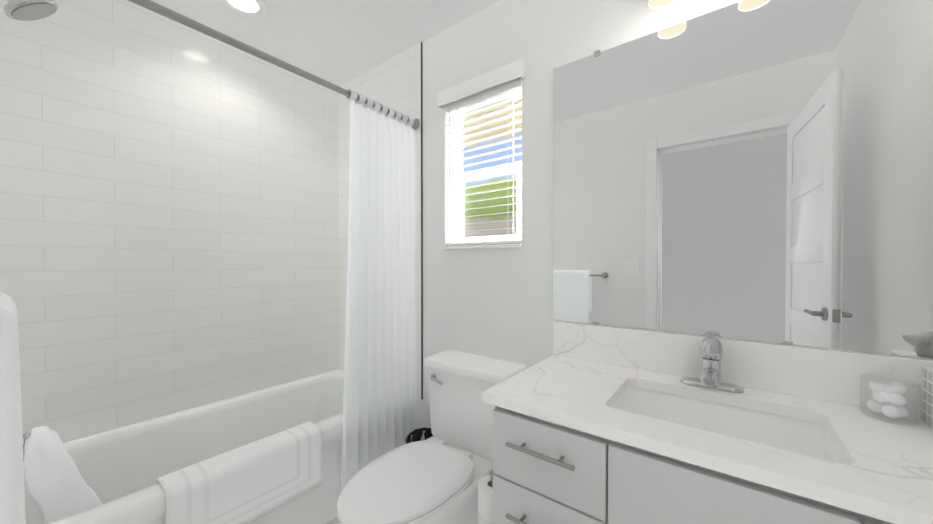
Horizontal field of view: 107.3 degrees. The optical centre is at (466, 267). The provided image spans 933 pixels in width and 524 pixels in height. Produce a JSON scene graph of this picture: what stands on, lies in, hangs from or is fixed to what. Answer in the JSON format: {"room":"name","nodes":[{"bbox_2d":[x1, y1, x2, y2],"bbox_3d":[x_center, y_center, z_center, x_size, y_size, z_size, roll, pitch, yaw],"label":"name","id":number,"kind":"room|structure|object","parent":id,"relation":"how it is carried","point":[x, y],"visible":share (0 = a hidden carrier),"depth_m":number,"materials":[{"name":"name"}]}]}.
{"room":"bathroom","nodes":[
{"label":"bathroom","id":0,"kind":"room"},
{"bbox_2d":[0,0,339,443],"bbox_3d":[-1.409,-0.052,1.886,0.120,2.440,1.760,0,1,37],"label":"tiled wall","id":1,"kind":"structure","parent":0,"point":[169,216],"depth_m":1.66,"materials":[{"name":"tile"}]},
{"bbox_2d":[151,0,499,86],"bbox_3d":[-0.469,-1.307,0.383,3.420,0.100,2.990,0,1,37],"label":"ceiling","id":2,"kind":"structure","parent":0,"point":[339,43],"depth_m":1.81,"materials":[{"name":"white paint"}]},
{"bbox_2d":[222,0,265,16],"bbox_3d":[-1.067,-1.266,1.641,0.190,0.008,0.190,0,1,37],"label":"recessed light","id":3,"kind":"object","parent":2,"relation":"in","point":[254,8],"visible":1,"depth_m":1.67,"materials":[{"name":"white paint"}]},
{"bbox_2d":[326,517,339,523],"bbox_3d":[-0.469,1.233,0.410,3.420,0.100,2.990,0,1,37],"label":"floor","id":4,"kind":"structure","parent":0,"point":[334,520],"depth_m":1.58,"materials":[{"name":"tile"}]},
{"bbox_2d":[24,369,347,523],"bbox_3d":[-1.058,0.948,1.629,0.757,0.445,1.496,0,1,37],"label":"tub","id":5,"kind":"object","parent":4,"relation":"on","point":[121,469],"visible":0.38,"depth_m":1.59,"materials":[{"name":"white ceramic"}]},
{"bbox_2d":[23,426,102,523],"bbox_3d":[-1.412,0.724,1.137,0.168,0.390,0.290,0,1,37],"label":"towel","id":6,"kind":"object","parent":5,"relation":"on","point":[59,488],"visible":0.94,"depth_m":1.12,"materials":[{"name":"white fabric"}]},
{"bbox_2d":[155,421,322,523],"bbox_3d":[-0.874,0.851,1.369,0.186,0.277,0.532,0,1,37],"label":"bath mat","id":7,"kind":"object","parent":5,"relation":"on","point":[248,483],"visible":0.92,"depth_m":1.30,"materials":[{"name":"fabric"}]},
{"bbox_2d":[405,427,432,443],"bbox_3d":[-0.214,1.021,1.793,0.212,0.295,0.212,0,1,37],"label":"trash bin","id":8,"kind":"object","parent":4,"relation":"on","point":[421,434],"visible":0.23,"depth_m":1.86,"materials":[{"name":"black plastic"}]},
{"bbox_2d":[337,350,527,523],"bbox_3d":[-0.141,0.806,1.385,0.476,0.734,0.794,0,1,37],"label":"toilet","id":9,"kind":"object","parent":4,"relation":"on","point":[441,472],"visible":0.9,"depth_m":1.38,"materials":[{"name":"white ceramic"}]},
{"bbox_2d":[478,469,494,523],"bbox_3d":[0.093,0.945,1.216,0.124,0.460,0.124,0,1,37],"label":"toilet paper stand","id":10,"kind":"object","parent":4,"relation":"on","point":[485,499],"visible":0.38,"depth_m":1.18,"materials":[{"name":"white paper"}]},
{"bbox_2d":[482,321,932,523],"bbox_3d":[0.635,0.700,0.919,1.083,0.955,0.588,0,1,37],"label":"bathroom vanity","id":11,"kind":"object","parent":4,"relation":"on","point":[596,424],"visible":0.98,"depth_m":0.90,"materials":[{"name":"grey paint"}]},
{"bbox_2d":[680,336,743,392],"bbox_3d":[0.754,0.298,1.062,0.164,0.155,0.185,0,1,37],"label":"faucet","id":12,"kind":"object","parent":11,"relation":"on","point":[709,364],"depth_m":1.09,"materials":[{"name":"silver metal"}]},
{"bbox_2d":[611,387,847,463],"bbox_3d":[0.653,0.471,0.918,0.516,0.126,0.348,0,1,37],"label":"sink","id":13,"kind":"object","parent":11,"relation":"in","point":[799,433],"depth_m":1.00,"materials":[{"name":"white ceramic"}]},
{"bbox_2d":[860,365,918,424],"bbox_3d":[1.059,0.311,0.863,0.094,0.132,0.094,0,1,37],"label":"jar","id":14,"kind":"object","parent":11,"relation":"on","point":[889,399],"visible":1,"depth_m":0.85,"materials":[{"name":"clear glass"}]},
{"bbox_2d":[921,366,932,428],"bbox_3d":[1.136,0.276,0.773,0.110,0.206,0.110,0,1,37],"label":"tissue box","id":15,"kind":"object","parent":11,"relation":"on","point":[927,399],"visible":0.92,"depth_m":0.82,"materials":[{"name":"white paper"}]},
{"bbox_2d":[417,0,932,428],"bbox_3d":[0.257,-0.050,1.647,2.820,2.440,0.120,0,1,37],"label":"wall","id":16,"kind":"structure","parent":0,"point":[496,303],"depth_m":1.60,"materials":[{"name":"white paint"}]},
{"bbox_2d":[339,42,422,399],"bbox_3d":[-0.578,-0.263,2.199,0.820,2.025,0.010,0,1,37],"label":"wall tile","id":17,"kind":"structure","parent":16,"relation":"attached to","point":[395,82],"depth_m":2.06,"materials":[{"name":"grey tile"}]},
{"bbox_2d":[444,244,521,249],"bbox_3d":[0.087,-0.103,1.740,0.463,0.014,0.087,0,1,37],"label":"window sill","id":18,"kind":"structure","parent":16,"relation":"attached to","point":[486,246],"depth_m":1.69,"materials":[{"name":"white wood"}]},
{"bbox_2d":[454,92,521,242],"bbox_3d":[0.122,-0.489,1.782,0.465,0.785,0.052,0,1,37],"label":"window","id":19,"kind":"structure","parent":16,"relation":"in","point":[518,207],"depth_m":1.81,"materials":[{"name":"white plastic"}]},
{"bbox_2d":[437,59,524,246],"bbox_3d":[0.071,-0.525,1.726,0.512,0.822,0.089,0,1,37],"label":"window blind","id":20,"kind":"object","parent":19,"relation":"attached to","point":[496,84],"visible":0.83,"depth_m":1.71,"materials":[{"name":"white plastic"}]},
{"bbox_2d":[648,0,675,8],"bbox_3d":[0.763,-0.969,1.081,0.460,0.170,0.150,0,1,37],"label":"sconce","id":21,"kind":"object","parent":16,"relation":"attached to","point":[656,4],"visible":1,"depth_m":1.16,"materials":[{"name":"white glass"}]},
{"bbox_2d":[553,0,932,358],"bbox_3d":[0.807,-0.312,1.142,1.091,1.084,0.009,0,1,37],"label":"mirror","id":22,"kind":"object","parent":16,"relation":"attached to","point":[758,170],"visible":1,"depth_m":1.07,"materials":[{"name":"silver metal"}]},
{"bbox_3d":[-0.737,-0.036,0.343,2.820,2.440,0.120,0,1,37],"label":"wall","id":23,"kind":"structure","parent":0,"visible":0},
{"bbox_2d":[0,292,25,523],"bbox_3d":[-0.854,0.332,0.589,0.518,0.574,0.122,0,1,37],"label":"towel","id":24,"kind":"object","parent":23,"relation":"attached to","point":[12,499],"visible":1,"depth_m":0.54,"materials":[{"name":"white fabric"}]},
{"bbox_3d":[-1.492,-0.250,0.999,0.820,2.024,0.010,0,1,37],"label":"wall tile","id":25,"kind":"structure","parent":23,"relation":"attached to","visible":0},
{"bbox_2d":[3,0,58,20],"bbox_3d":[-1.449,-0.878,1.091,0.138,0.156,0.199,0,1,37],"label":"shower head","id":26,"kind":"object","parent":25,"relation":"attached to","point":[25,10],"visible":1,"depth_m":1.11},
{"bbox_2d":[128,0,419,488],"bbox_3d":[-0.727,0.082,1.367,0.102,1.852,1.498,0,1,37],"label":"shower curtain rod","id":27,"kind":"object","parent":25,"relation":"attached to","point":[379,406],"visible":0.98,"depth_m":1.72,"materials":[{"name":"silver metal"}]},
{"bbox_2d":[341,89,416,488],"bbox_3d":[-0.429,0.081,1.752,0.097,1.846,0.498,0,1,37],"label":"shower curtain","id":28,"kind":"object","parent":27,"relation":"hanging from","point":[380,396],"depth_m":1.75,"materials":[{"name":"fabric"}]},
{"label":"outside","id":29,"kind":"structure","parent":0,"visible":0},
{"bbox_2d":[463,98,521,236],"bbox_3d":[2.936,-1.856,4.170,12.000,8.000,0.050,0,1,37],"label":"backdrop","id":30,"kind":"structure","parent":29,"point":[491,224],"depth_m":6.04,"materials":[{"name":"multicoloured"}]}
]}

